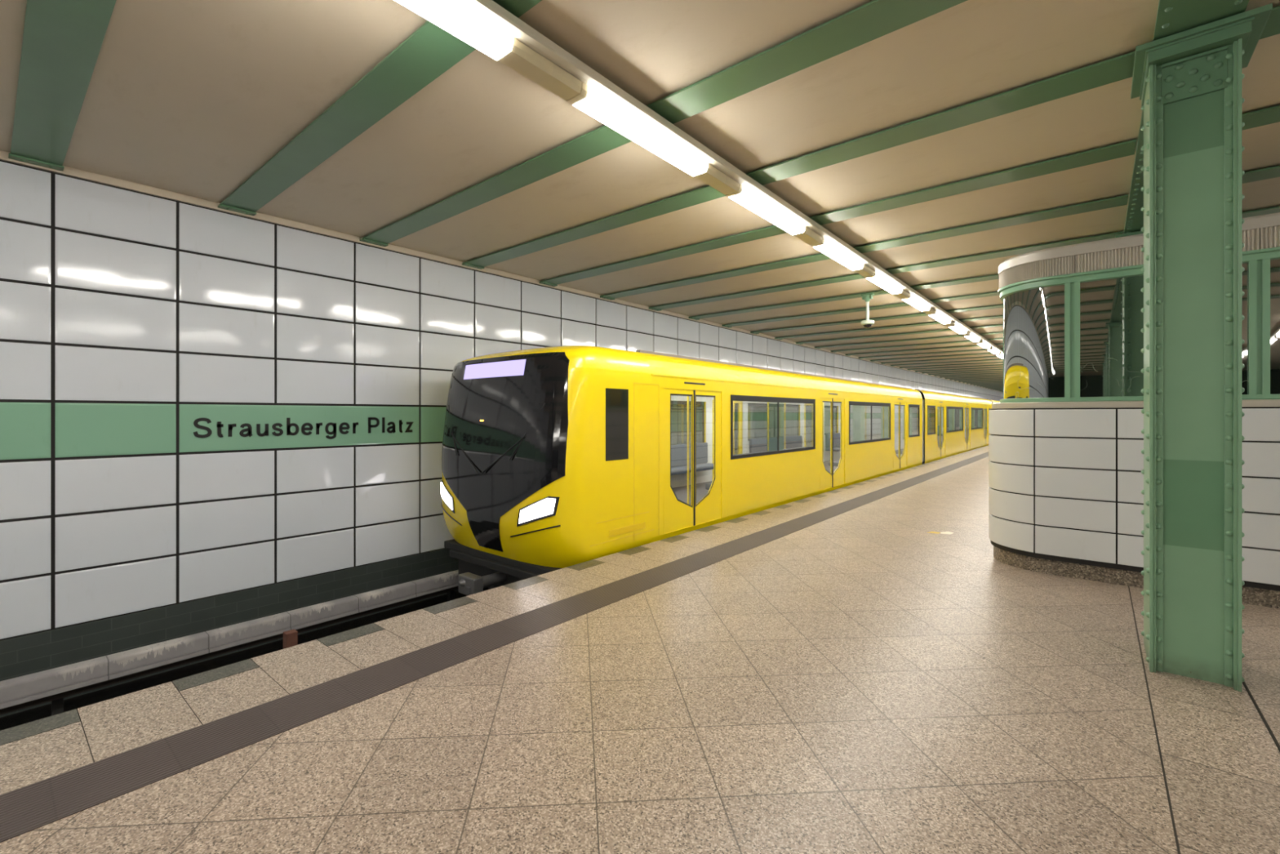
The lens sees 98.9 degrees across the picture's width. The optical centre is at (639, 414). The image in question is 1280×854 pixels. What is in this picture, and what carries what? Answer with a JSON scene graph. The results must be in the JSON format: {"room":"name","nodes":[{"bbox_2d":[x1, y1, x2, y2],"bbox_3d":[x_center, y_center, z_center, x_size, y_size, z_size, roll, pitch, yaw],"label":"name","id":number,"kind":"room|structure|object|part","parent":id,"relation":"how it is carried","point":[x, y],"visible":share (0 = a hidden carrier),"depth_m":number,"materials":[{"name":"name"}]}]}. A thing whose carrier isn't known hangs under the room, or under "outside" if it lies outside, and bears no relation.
{"room":"metro station","nodes":[
{"label":"metro station","id":0,"kind":"room"},
{"bbox_2d":[0,586,490,730],"bbox_3d":[18.262,2.800,21.230,16.372,0.100,116.000,0,0,40],"label":"track bed","id":1,"kind":"object","parent":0,"point":[18,718],"depth_m":5.95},
{"bbox_2d":[0,569,457,715],"bbox_3d":[12.471,2.502,26.049,0.245,0.495,116.000,0,0,40],"label":"rail","id":2,"kind":"object","parent":1,"relation":"on","point":[52,685],"visible":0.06,"depth_m":5.53,"materials":[{"name":"metal"}]},
{"bbox_2d":[283,629,297,648],"bbox_3d":[-2.722,2.223,4.269,0.105,1.055,0.120,0,0,40],"label":"marker post","id":3,"kind":"object","parent":1,"relation":"on","point":[290,637],"visible":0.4,"depth_m":4.25,"materials":[{"name":"orange wood"}]},
{"bbox_2d":[0,160,1003,639],"bbox_3d":[11.983,-0.166,26.455,0.171,4.438,116.000,0,0,40],"label":"wall","id":4,"kind":"structure","parent":0,"point":[120,308],"depth_m":6.17,"materials":[{"name":"white tile"}]},
{"bbox_2d":[0,548,457,717],"bbox_3d":[11.960,2.453,26.474,0.200,0.793,116.000,0,0,40],"label":"baseboard","id":5,"kind":"structure","parent":4,"relation":"attached to","point":[24,655],"depth_m":6.06,"materials":[{"name":"tile"}]},
{"bbox_2d":[178,404,419,452],"bbox_3d":[-4.117,0.153,6.990,0.031,0.522,2.737,0,0,40],"label":"station sign","id":6,"kind":"object","parent":4,"relation":"attached to","point":[202,427],"visible":1,"depth_m":6.75,"materials":[{"name":"metal"}]},
{"bbox_2d":[0,150,1003,392],"bbox_3d":[12.039,-2.347,26.409,0.050,0.077,116.000,0,0,40],"label":"trim","id":7,"kind":"structure","parent":4,"relation":"attached to","point":[68,171],"depth_m":7.00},
{"bbox_2d":[0,444,1279,853],"bbox_3d":[18.262,2.225,21.230,9.432,1.251,116.000,0,0,40],"label":"floor","id":8,"kind":"structure","parent":0,"point":[863,679],"depth_m":2.83,"materials":[{"name":"stone"}]},
{"bbox_2d":[0,451,988,842],"bbox_3d":[15.344,1.601,23.658,0.388,0.008,116.000,0,0,40],"label":"strip","id":9,"kind":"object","parent":8,"relation":"on","point":[27,808],"depth_m":3.06,"materials":[{"name":"stone"}]},
{"bbox_2d":[927,531,953,533],"bbox_3d":[4.048,1.597,7.384,0.364,0.002,0.182,0,0,5],"label":"scrap","id":10,"kind":"object","parent":8,"relation":"on","point":[942,532],"visible":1,"depth_m":7.39,"materials":[{"name":"paper"}]},
{"bbox_2d":[988,212,1279,608],"bbox_3d":[6.683,-0.040,7.318,2.792,3.280,6.232,0,0,40],"label":"booth","id":11,"kind":"object","parent":8,"relation":"on","point":[1066,437],"visible":0.81,"depth_m":5.27,"materials":[{"name":"tile"}]},
{"bbox_3d":[6.683,-0.090,7.318,2.732,0.064,6.172,0,0,40],"label":"sill","id":12,"kind":"part","parent":11,"relation":"part of","materials":[{"name":"metal"}]},
{"bbox_2d":[1130,3,1272,692],"bbox_3d":[3.502,-0.337,3.473,0.562,3.874,0.690,0,0,40],"label":"column","id":13,"kind":"structure","parent":8,"relation":"on","point":[1188,83],"depth_m":3.31,"materials":[{"name":"green metal"}]},
{"bbox_3d":[3.341,-2.038,3.307,0.284,0.237,0.038,0,0,40],"label":"gusset plate","id":14,"kind":"part","parent":13,"relation":"part of","materials":[{"name":"green paint"}]},
{"bbox_2d":[0,0,1279,390],"bbox_3d":[18.262,-2.485,21.230,16.272,0.200,116.000,0,0,40],"label":"ceiling","id":15,"kind":"structure","parent":0,"point":[193,98],"depth_m":4.62,"materials":[{"name":"paint"}]},
{"bbox_2d":[8,0,116,171],"bbox_3d":[-2.613,-2.361,2.601,7.881,0.088,0.345,0,0,40],"label":"ceiling beam","id":16,"kind":"structure","parent":15,"relation":"attached to","point":[63,40],"depth_m":3.76,"materials":[{"name":"metal"}]},
{"bbox_3d":[-5.603,-2.333,5.090,0.100,0.030,0.345,0,0,40],"label":"bearing plate","id":17,"kind":"part","parent":16,"relation":"part of","materials":[{"name":"green paint"}]},
{"bbox_2d":[217,0,542,216],"bbox_3d":[-1.623,-2.361,3.791,7.881,0.088,0.345,0,0,40],"label":"ceiling beam","id":18,"kind":"structure","parent":15,"relation":"attached to","point":[430,51],"depth_m":4.17,"materials":[{"name":"metal"}]},
{"bbox_3d":[-4.614,-2.333,6.279,0.100,0.030,0.345,0,0,40],"label":"bearing plate","id":19,"kind":"part","parent":18,"relation":"part of","materials":[{"name":"green paint"}]},
{"bbox_2d":[394,0,562,84],"bbox_3d":[-1.301,-2.259,2.744,0.340,0.181,2.128,0,0,40],"label":"ceiling light","id":20,"kind":"object","parent":18,"relation":"attached to","point":[485,25],"visible":1,"depth_m":3.17,"materials":[{"name":"plastic"}]},
{"bbox_2d":[394,0,513,60],"bbox_3d":[-1.301,-2.205,2.744,0.184,0.075,1.490,0,0,40],"label":"diffuser","id":21,"kind":"object","parent":20,"relation":"attached to","point":[459,18],"depth_m":3.08,"materials":[{"name":"plastic"}]},
{"bbox_2d":[359,0,968,246],"bbox_3d":[-0.633,-2.361,4.980,7.881,0.088,0.345,0,0,40],"label":"ceiling beam","id":22,"kind":"structure","parent":15,"relation":"attached to","point":[870,21],"depth_m":3.96,"materials":[{"name":"metal"}]},
{"bbox_3d":[-3.623,-2.333,7.469,0.100,0.030,0.345,0,0,40],"label":"bearing plate","id":23,"kind":"part","parent":22,"relation":"part of","materials":[{"name":"green paint"}]},
{"bbox_2d":[537,48,733,186],"bbox_3d":[0.060,-2.259,4.380,0.340,0.181,2.128,0,0,40],"label":"ceiling light","id":24,"kind":"object","parent":22,"relation":"attached to","point":[571,80],"visible":0.92,"depth_m":4.10,"materials":[{"name":"plastic"}]},
{"bbox_2d":[573,86,707,176],"bbox_3d":[0.060,-2.205,4.380,0.184,0.075,1.490,0,0,40],"label":"diffuser","id":25,"kind":"object","parent":24,"relation":"attached to","point":[597,104],"depth_m":4.23,"materials":[{"name":"plastic"}]},
{"bbox_2d":[462,51,1135,269],"bbox_3d":[0.357,-2.361,6.170,7.881,0.088,0.345,0,0,40],"label":"ceiling beam","id":26,"kind":"structure","parent":15,"relation":"attached to","point":[1120,68],"depth_m":4.70,"materials":[{"name":"metal"}]},
{"bbox_3d":[-2.634,-2.333,8.659,0.100,0.030,0.345,0,0,40],"label":"bearing plate","id":27,"kind":"part","parent":26,"relation":"part of","materials":[{"name":"green paint"}]},
{"bbox_2d":[539,139,1136,286],"bbox_3d":[1.347,-2.361,7.359,7.881,0.088,0.345,0,0,40],"label":"ceiling beam","id":28,"kind":"structure","parent":15,"relation":"attached to","point":[1119,150],"depth_m":6.03,"materials":[{"name":"metal"}]},
{"bbox_3d":[-1.644,-2.333,9.848,0.100,0.030,0.345,0,0,40],"label":"bearing plate","id":29,"kind":"part","parent":28,"relation":"part of","materials":[{"name":"green paint"}]},
{"bbox_2d":[712,166,822,240],"bbox_3d":[1.422,-2.259,6.015,0.340,0.181,2.128,0,0,40],"label":"ceiling light","id":30,"kind":"object","parent":28,"relation":"attached to","point":[740,188],"visible":0.87,"depth_m":5.80,"materials":[{"name":"plastic"}]},
{"bbox_2d":[728,186,804,235],"bbox_3d":[1.422,-2.205,6.015,0.184,0.075,1.490,0,0,40],"label":"diffuser","id":31,"kind":"object","parent":30,"relation":"attached to","point":[748,197],"depth_m":5.90,"materials":[{"name":"plastic"}]},
{"bbox_2d":[803,226,875,274],"bbox_3d":[2.783,-2.259,7.651,0.340,0.181,2.128,0,0,40],"label":"ceiling light","id":32,"kind":"object","parent":28,"relation":"attached to","point":[824,241],"visible":0.89,"depth_m":7.47,"materials":[{"name":"plastic"}]},
{"bbox_2d":[813,239,863,270],"bbox_3d":[2.783,-2.205,7.651,0.184,0.075,1.490,0,0,40],"label":"diffuser","id":33,"kind":"object","parent":32,"relation":"attached to","point":[828,247],"depth_m":7.55,"materials":[{"name":"plastic"}]},
{"bbox_2d":[688,274,999,319],"bbox_3d":[4.316,-2.361,10.928,7.881,0.088,0.345,0,0,40],"label":"ceiling beam","id":34,"kind":"structure","parent":15,"relation":"attached to","point":[996,276],"depth_m":11.12,"materials":[{"name":"metal"}]},
{"bbox_2d":[861,293,874,328],"bbox_3d":[4.457,-2.018,10.733,0.244,0.664,0.244,0,0,40],"label":"ceiling camera","id":35,"kind":"object","parent":34,"relation":"hanging from","point":[867,323],"visible":1,"depth_m":10.70,"materials":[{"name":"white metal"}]},
{"bbox_3d":[4.457,-2.025,10.733,0.054,0.410,0.054,0,0,40],"label":"rod","id":36,"kind":"part","parent":35,"relation":"part of","materials":[{"name":"white plastic"}]},
{"bbox_2d":[721,291,999,327],"bbox_3d":[5.306,-2.361,12.117,7.881,0.088,0.345,0,0,40],"label":"ceiling beam","id":37,"kind":"structure","parent":15,"relation":"attached to","point":[989,294],"depth_m":12.40,"materials":[{"name":"metal"}]},
{"bbox_2d":[898,288,937,313],"bbox_3d":[5.506,-2.259,10.922,0.340,0.181,2.128,0,0,40],"label":"ceiling light","id":38,"kind":"object","parent":37,"relation":"attached to","point":[913,298],"visible":0.81,"depth_m":10.79,"materials":[{"name":"plastic"}]},
{"bbox_2d":[902,294,929,311],"bbox_3d":[5.506,-2.205,10.922,0.184,0.075,1.490,0,0,40],"label":"diffuser","id":39,"kind":"object","parent":38,"relation":"attached to","point":[914,300],"depth_m":10.82,"materials":[{"name":"plastic"}]},
{"bbox_2d":[600,195,1128,300],"bbox_3d":[2.337,-2.361,8.549,7.881,0.088,0.345,0,0,40],"label":"ceiling beam","id":40,"kind":"structure","parent":15,"relation":"attached to","point":[1119,201],"depth_m":7.38,"materials":[{"name":"metal"}]},
{"bbox_3d":[-0.654,-2.333,11.037,0.100,0.030,0.345,0,0,40],"label":"bearing plate","id":41,"kind":"part","parent":40,"relation":"part of","materials":[{"name":"green paint"}]},
{"bbox_2d":[750,304,1003,333],"bbox_3d":[6.296,-2.361,13.306,7.881,0.088,0.345,0,0,40],"label":"ceiling beam","id":42,"kind":"structure","parent":15,"relation":"attached to","point":[999,305],"depth_m":13.62,"materials":[{"name":"metal"}]},
{"bbox_2d":[926,306,956,325],"bbox_3d":[6.867,-2.259,12.558,0.340,0.181,2.128,0,0,40],"label":"ceiling light","id":43,"kind":"object","parent":42,"relation":"attached to","point":[939,313],"visible":0.83,"depth_m":12.42,"materials":[{"name":"plastic"}]},
{"bbox_2d":[928,311,951,324],"bbox_3d":[6.867,-2.205,12.558,0.184,0.075,1.490,0,0,40],"label":"diffuser","id":44,"kind":"object","parent":43,"relation":"attached to","point":[939,316],"depth_m":12.46,"materials":[{"name":"plastic"}]},
{"bbox_2d":[648,231,1123,311],"bbox_3d":[3.326,-2.361,9.738,7.881,0.088,0.345,0,0,40],"label":"ceiling beam","id":45,"kind":"structure","parent":15,"relation":"attached to","point":[1028,249],"depth_m":8.82,"materials":[{"name":"metal"}]},
{"bbox_3d":[0.336,-2.333,12.227,0.100,0.030,0.345,0,0,40],"label":"bearing plate","id":46,"kind":"part","parent":45,"relation":"part of","materials":[{"name":"green paint"}]},
{"bbox_2d":[860,263,911,297],"bbox_3d":[4.144,-2.259,9.287,0.340,0.181,2.128,0,0,40],"label":"ceiling light","id":47,"kind":"object","parent":45,"relation":"attached to","point":[877,275],"visible":0.84,"depth_m":9.12,"materials":[{"name":"plastic"}]},
{"bbox_2d":[866,272,902,293],"bbox_3d":[4.144,-2.205,9.287,0.184,0.075,1.490,0,0,40],"label":"diffuser","id":48,"kind":"object","parent":47,"relation":"attached to","point":[879,279],"depth_m":9.19,"materials":[{"name":"plastic"}]},
{"bbox_2d":[774,315,1003,339],"bbox_3d":[7.286,-2.361,14.496,7.881,0.088,0.345,0,0,40],"label":"ceiling beam","id":49,"kind":"structure","parent":15,"relation":"attached to","point":[1001,316],"depth_m":14.90,"materials":[{"name":"metal"}]},
{"bbox_2d":[795,324,1003,344],"bbox_3d":[8.276,-2.361,15.685,7.881,0.088,0.345,0,0,40],"label":"ceiling beam","id":50,"kind":"structure","parent":15,"relation":"attached to","point":[1000,325],"depth_m":16.29,"materials":[{"name":"metal"}]},
{"bbox_2d":[946,319,972,334],"bbox_3d":[8.228,-2.259,14.194,0.340,0.181,2.128,0,0,40],"label":"ceiling light","id":51,"kind":"object","parent":50,"relation":"attached to","point":[958,326],"visible":0.75,"depth_m":14.03,"materials":[{"name":"plastic"}]},
{"bbox_2d":[949,324,966,333],"bbox_3d":[8.228,-2.205,14.194,0.184,0.075,1.490,0,0,40],"label":"diffuser","id":52,"kind":"object","parent":51,"relation":"attached to","point":[959,328],"depth_m":14.12,"materials":[{"name":"plastic"}]},
{"bbox_2d":[814,331,1003,348],"bbox_3d":[9.266,-2.361,16.875,7.881,0.088,0.345,0,0,40],"label":"ceiling beam","id":53,"kind":"structure","parent":15,"relation":"attached to","point":[1001,332],"depth_m":17.48,"materials":[{"name":"metal"}]},
{"bbox_2d":[962,329,984,342],"bbox_3d":[9.589,-2.259,15.829,0.340,0.181,2.128,0,0,40],"label":"ceiling light","id":54,"kind":"object","parent":53,"relation":"attached to","point":[974,336],"visible":0.79,"depth_m":15.68,"materials":[{"name":"plastic"}]},
{"bbox_2d":[964,333,979,342],"bbox_3d":[9.589,-2.205,15.829,0.184,0.075,1.490,0,0,40],"label":"diffuser","id":55,"kind":"object","parent":54,"relation":"attached to","point":[973,337],"depth_m":15.71,"materials":[{"name":"plastic"}]},
{"bbox_2d":[831,337,1003,352],"bbox_3d":[10.256,-2.361,18.064,7.881,0.088,0.345,0,0,40],"label":"ceiling beam","id":56,"kind":"structure","parent":15,"relation":"attached to","point":[997,339],"depth_m":18.82,"materials":[{"name":"metal"}]},
{"bbox_2d":[976,337,994,349],"bbox_3d":[10.951,-2.259,17.465,0.340,0.181,2.128,0,0,40],"label":"ceiling light","id":57,"kind":"object","parent":56,"relation":"attached to","point":[985,344],"visible":0.73,"depth_m":17.36,"materials":[{"name":"plastic"}]},
{"bbox_2d":[977,341,990,348],"bbox_3d":[10.951,-2.205,17.465,0.184,0.075,1.490,0,0,40],"label":"diffuser","id":58,"kind":"object","parent":57,"relation":"attached to","point":[985,344],"depth_m":17.36,"materials":[{"name":"plastic"}]},
{"bbox_2d":[845,343,1003,355],"bbox_3d":[11.246,-2.361,19.254,7.881,0.088,0.345,0,0,40],"label":"ceiling beam","id":59,"kind":"structure","parent":15,"relation":"attached to","point":[850,354],"depth_m":20.01,"materials":[{"name":"metal"}]},
{"bbox_2d":[857,347,1003,359],"bbox_3d":[12.236,-2.361,20.443,7.881,0.088,0.345,0,0,40],"label":"ceiling beam","id":60,"kind":"structure","parent":15,"relation":"attached to","point":[860,357],"depth_m":21.36,"materials":[{"name":"metal"}]},
{"bbox_2d":[986,344,1003,354],"bbox_3d":[12.312,-2.259,19.100,0.340,0.181,2.128,0,0,40],"label":"ceiling light","id":61,"kind":"object","parent":60,"relation":"attached to","point":[995,349],"visible":0.74,"depth_m":18.94,"materials":[{"name":"plastic"}]},
{"bbox_2d":[988,347,999,354],"bbox_3d":[12.312,-2.205,19.100,0.184,0.075,1.490,0,0,40],"label":"diffuser","id":62,"kind":"object","parent":61,"relation":"attached to","point":[995,350],"depth_m":18.94,"materials":[{"name":"plastic"}]},
{"bbox_2d":[995,351,1003,359],"bbox_3d":[13.673,-2.259,20.736,0.340,0.181,2.128,0,0,40],"label":"ceiling light","id":63,"kind":"object","parent":60,"relation":"attached to","point":[1001,355],"visible":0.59,"depth_m":20.26,"materials":[{"name":"plastic"}]},
{"bbox_2d":[870,352,993,361],"bbox_3d":[13.226,-2.361,21.633,7.881,0.088,0.345,0,0,40],"label":"ceiling beam","id":64,"kind":"structure","parent":15,"relation":"attached to","point":[985,353],"depth_m":22.59,"materials":[{"name":"metal"}]},
{"bbox_2d":[880,355,998,364],"bbox_3d":[14.216,-2.361,22.822,7.881,0.088,0.345,0,0,40],"label":"ceiling beam","id":65,"kind":"structure","parent":15,"relation":"attached to","point":[991,356],"depth_m":23.66,"materials":[{"name":"metal"}]},
{"bbox_2d":[890,359,1003,366],"bbox_3d":[15.206,-2.361,24.012,7.881,0.088,0.345,0,0,40],"label":"ceiling beam","id":66,"kind":"structure","parent":15,"relation":"attached to","point":[989,359],"depth_m":25.05,"materials":[{"name":"metal"}]},
{"bbox_2d":[899,361,1003,368],"bbox_3d":[16.195,-2.361,25.201,7.881,0.088,0.345,0,0,40],"label":"ceiling beam","id":67,"kind":"structure","parent":15,"relation":"attached to","point":[997,362],"depth_m":26.17,"materials":[{"name":"metal"}]},
{"bbox_2d":[907,364,1003,370],"bbox_3d":[17.185,-2.361,26.391,7.881,0.088,0.345,0,0,40],"label":"ceiling beam","id":68,"kind":"structure","parent":15,"relation":"attached to","point":[999,364],"depth_m":27.32,"materials":[{"name":"metal"}]},
{"bbox_2d":[915,366,1003,372],"bbox_3d":[18.175,-2.361,27.580,7.881,0.088,0.345,0,0,40],"label":"ceiling beam","id":69,"kind":"structure","parent":15,"relation":"attached to","point":[997,366],"depth_m":28.77,"materials":[{"name":"metal"}]},
{"bbox_2d":[921,368,1003,373],"bbox_3d":[19.165,-2.361,28.770,7.881,0.088,0.345,0,0,40],"label":"ceiling beam","id":70,"kind":"structure","parent":15,"relation":"attached to","point":[989,369],"depth_m":29.88,"materials":[{"name":"metal"}]},
{"bbox_2d":[928,370,1003,374],"bbox_3d":[20.155,-2.361,29.959,7.881,0.088,0.345,0,0,40],"label":"ceiling beam","id":71,"kind":"structure","parent":15,"relation":"attached to","point":[997,371],"depth_m":31.10,"materials":[{"name":"metal"}]},
{"bbox_2d":[933,372,1003,376],"bbox_3d":[21.145,-2.361,31.148,7.881,0.088,0.345,0,0,40],"label":"ceiling beam","id":72,"kind":"structure","parent":15,"relation":"attached to","point":[1000,372],"depth_m":32.34,"materials":[{"name":"metal"}]},
{"bbox_2d":[940,373,1003,377],"bbox_3d":[22.135,-2.361,32.338,7.881,0.088,0.345,0,0,40],"label":"ceiling beam","id":73,"kind":"structure","parent":15,"relation":"attached to","point":[1001,374],"depth_m":33.69,"materials":[{"name":"metal"}]},
{"bbox_2d":[945,375,1003,378],"bbox_3d":[23.125,-2.361,33.527,7.881,0.088,0.345,0,0,40],"label":"ceiling beam","id":74,"kind":"structure","parent":15,"relation":"attached to","point":[997,375],"depth_m":34.93,"materials":[{"name":"metal"}]},
{"bbox_2d":[950,377,1003,380],"bbox_3d":[24.115,-2.361,34.717,7.881,0.088,0.345,0,0,40],"label":"ceiling beam","id":75,"kind":"structure","parent":15,"relation":"attached to","point":[991,377],"depth_m":36.10,"materials":[{"name":"metal"}]},
{"bbox_2d":[954,378,1000,381],"bbox_3d":[25.105,-2.361,35.906,7.881,0.088,0.345,0,0,40],"label":"ceiling beam","id":76,"kind":"structure","parent":15,"relation":"attached to","point":[982,379],"depth_m":37.72,"materials":[{"name":"metal"}]},
{"bbox_2d":[958,379,1003,382],"bbox_3d":[26.095,-2.361,37.096,7.881,0.088,0.345,0,0,40],"label":"ceiling beam","id":77,"kind":"structure","parent":15,"relation":"attached to","point":[993,380],"depth_m":38.64,"materials":[{"name":"metal"}]},
{"bbox_2d":[962,380,1003,382],"bbox_3d":[27.084,-2.361,38.285,7.881,0.088,0.345,0,0,40],"label":"ceiling beam","id":78,"kind":"structure","parent":15,"relation":"attached to","point":[1002,380],"depth_m":39.85,"materials":[{"name":"metal"}]},
{"bbox_2d":[966,382,1003,383],"bbox_3d":[28.074,-2.361,39.475,7.881,0.088,0.345,0,0,40],"label":"ceiling beam","id":79,"kind":"structure","parent":15,"relation":"attached to","point":[984,382],"depth_m":41.08,"materials":[{"name":"metal"}]},
{"bbox_2d":[969,382,1003,384],"bbox_3d":[29.064,-2.361,40.664,7.881,0.088,0.345,0,0,40],"label":"ceiling beam","id":80,"kind":"structure","parent":15,"relation":"attached to","point":[990,383],"depth_m":42.29,"materials":[{"name":"metal"}]},
{"bbox_2d":[1115,231,1143,237],"bbox_3d":[6.472,-1.979,7.042,0.562,0.588,0.690,0,0,40],"label":"ceiling beam","id":81,"kind":"structure","parent":15,"relation":"attached to","point":[1139,232],"depth_m":6.87,"materials":[{"name":"metal"}]},
{"bbox_2d":[1123,0,1248,233],"bbox_3d":[18.266,-2.345,21.227,0.382,0.140,116.000,0,0,40],"label":"girder","id":82,"kind":"object","parent":15,"relation":"attached to","point":[1173,16],"visible":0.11,"depth_m":3.19,"materials":[{"name":"metal"}]},
{"bbox_2d":[1241,105,1279,130],"bbox_3d":[7.697,-2.361,2.074,7.871,0.088,0.345,0,0,40],"label":"ceiling beam","id":83,"kind":"structure","parent":15,"relation":"attached to","point":[1270,115],"depth_m":4.35,"materials":[{"name":"metal"}]},
{"bbox_2d":[1241,165,1279,183],"bbox_3d":[8.687,-2.361,3.264,7.871,0.088,0.345,0,0,40],"label":"ceiling beam","id":84,"kind":"structure","parent":15,"relation":"attached to","point":[1274,171],"depth_m":5.39,"materials":[{"name":"metal"}]},
{"bbox_2d":[1241,206,1279,217],"bbox_3d":[9.677,-2.361,4.453,7.871,0.088,0.345,0,0,40],"label":"ceiling beam","id":85,"kind":"structure","parent":15,"relation":"attached to","point":[1273,210],"depth_m":6.39,"materials":[{"name":"metal"}]},
{"bbox_2d":[1258,5,1279,39],"bbox_3d":[6.707,-2.361,0.885,7.871,0.088,0.345,0,0,40],"label":"ceiling beam","id":86,"kind":"structure","parent":15,"relation":"attached to","point":[1272,28],"depth_m":3.31,"materials":[{"name":"metal"}]},
{"bbox_3d":[14.105,2.652,24.690,0.140,0.195,116.000,0,0,40],"label":"rail","id":87,"kind":"object","parent":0,"visible":0},
{"bbox_2d":[440,345,999,595],"bbox_3d":[13.192,0.826,24.715,2.666,3.452,47.730,0,0,40],"label":"train","id":88,"kind":"object","parent":87,"relation":"on","point":[554,458],"visible":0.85,"depth_m":6.97,"materials":[{"name":"yellow paint"}]},
{"bbox_3d":[0.521,0.615,7.463,0.033,1.910,0.720,0,0,40],"label":"door","id":89,"kind":"part","parent":88,"relation":"part of","materials":[{"name":"yellow paint"}]},
{"bbox_3d":[0.572,0.615,7.522,0.046,1.910,0.565,0,0,40],"label":"door glass","id":90,"kind":"part","parent":88,"relation":"part of","materials":[{"name":"glass"}]},
{"bbox_2d":[684,382,705,385],"bbox_3d":[0.771,-0.432,7.724,0.014,0.025,0.520,0,0,40],"label":"lamp","id":91,"kind":"object","parent":88,"relation":"attached to","point":[685,383],"depth_m":7.71,"materials":[{"name":"plastic"}]},
{"bbox_3d":[0.933,0.615,7.956,0.046,1.910,0.565,0,0,40],"label":"door glass","id":92,"kind":"part","parent":88,"relation":"part of","materials":[{"name":"glass"}]},
{"bbox_3d":[0.982,0.615,8.017,0.033,1.910,0.720,0,0,40],"label":"door","id":93,"kind":"part","parent":88,"relation":"part of","materials":[{"name":"yellow paint"}]},
{"bbox_3d":[1.906,0.615,13.180,0.033,1.910,0.720,0,0,40],"label":"door","id":94,"kind":"part","parent":88,"relation":"part of","materials":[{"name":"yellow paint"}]},
{"bbox_3d":[2.366,0.615,13.734,0.033,1.910,0.720,0,0,40],"label":"door","id":95,"kind":"part","parent":88,"relation":"part of","materials":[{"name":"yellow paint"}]},
{"bbox_3d":[4.156,0.935,13.858,2.510,0.570,11.680,0,0,40],"label":"bench seat","id":96,"kind":"part","parent":88,"relation":"part of","materials":[{"name":"fabric"}]},
{"bbox_3d":[5.283,0.615,17.239,0.033,1.910,0.720,0,0,40],"label":"door","id":97,"kind":"part","parent":88,"relation":"part of","materials":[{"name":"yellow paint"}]},
{"bbox_3d":[3.899,0.615,11.522,0.033,1.910,0.720,0,0,40],"label":"door","id":98,"kind":"part","parent":88,"relation":"part of","materials":[{"name":"yellow paint"}]},
{"bbox_3d":[3.950,0.615,11.580,0.046,1.910,0.565,0,0,40],"label":"door glass","id":99,"kind":"part","parent":88,"relation":"part of","materials":[{"name":"glass"}]},
{"bbox_3d":[4.311,0.615,12.015,0.046,1.910,0.565,0,0,40],"label":"door glass","id":100,"kind":"part","parent":88,"relation":"part of","materials":[{"name":"glass"}]},
{"bbox_3d":[4.359,0.615,12.075,0.033,1.910,0.720,0,0,40],"label":"door","id":101,"kind":"part","parent":88,"relation":"part of","materials":[{"name":"yellow paint"}]},
{"bbox_3d":[7.276,0.615,15.580,0.033,1.910,0.720,0,0,40],"label":"door","id":102,"kind":"part","parent":88,"relation":"part of","materials":[{"name":"yellow paint"}]},
{"bbox_3d":[7.327,0.615,15.639,0.046,1.910,0.565,0,0,40],"label":"door glass","id":103,"kind":"part","parent":88,"relation":"part of","materials":[{"name":"glass"}]},
{"bbox_3d":[7.737,0.615,16.134,0.033,1.910,0.720,0,0,40],"label":"door","id":104,"kind":"part","parent":88,"relation":"part of","materials":[{"name":"yellow paint"}]},
{"bbox_3d":[15.525,0.615,29.545,0.033,1.910,0.720,0,0,40],"label":"door","id":105,"kind":"part","parent":88,"relation":"part of","materials":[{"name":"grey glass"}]},
{"bbox_3d":[15.985,0.615,30.098,0.033,1.910,0.720,0,0,40],"label":"door","id":106,"kind":"part","parent":88,"relation":"part of","materials":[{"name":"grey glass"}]},
{"bbox_3d":[10.737,0.615,19.738,0.033,1.910,0.720,0,0,40],"label":"door","id":107,"kind":"part","parent":88,"relation":"part of","materials":[{"name":"yellow paint"}]},
{"bbox_3d":[10.788,0.615,19.797,0.046,1.910,0.565,0,0,40],"label":"door glass","id":108,"kind":"part","parent":88,"relation":"part of","materials":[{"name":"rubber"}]},
{"bbox_3d":[11.149,0.615,20.231,0.046,1.910,0.565,0,0,40],"label":"door glass","id":109,"kind":"part","parent":88,"relation":"part of","materials":[{"name":"glass"}]},
{"bbox_3d":[11.198,0.615,20.292,0.033,1.910,0.720,0,0,40],"label":"door","id":110,"kind":"part","parent":88,"relation":"part of","materials":[{"name":"yellow paint"}]},
{"bbox_3d":[14.127,0.615,23.812,0.033,1.910,0.720,0,0,40],"label":"door","id":111,"kind":"part","parent":88,"relation":"part of","materials":[{"name":"yellow paint"}]},
{"bbox_3d":[14.178,0.615,23.871,0.046,1.910,0.565,0,0,40],"label":"door glass","id":112,"kind":"part","parent":88,"relation":"part of","materials":[{"name":"glass"}]},
{"bbox_3d":[14.540,0.615,24.305,0.046,1.910,0.565,0,0,40],"label":"door glass","id":113,"kind":"part","parent":88,"relation":"part of","materials":[{"name":"glass"}]},
{"bbox_3d":[14.588,0.615,24.366,0.033,1.910,0.720,0,0,40],"label":"door","id":114,"kind":"part","parent":88,"relation":"part of","materials":[{"name":"yellow paint"}]},
{"bbox_3d":[17.569,0.615,27.945,0.046,1.910,0.565,0,0,40],"label":"door glass","id":115,"kind":"part","parent":88,"relation":"part of","materials":[{"name":"glass"}]},
{"bbox_3d":[17.930,0.615,28.379,0.046,1.910,0.565,0,0,40],"label":"door glass","id":116,"kind":"part","parent":88,"relation":"part of","materials":[{"name":"glass"}]},
{"bbox_3d":[17.978,0.615,28.439,0.033,1.910,0.720,0,0,40],"label":"door","id":117,"kind":"part","parent":88,"relation":"part of","materials":[{"name":"yellow paint"}]}
]}

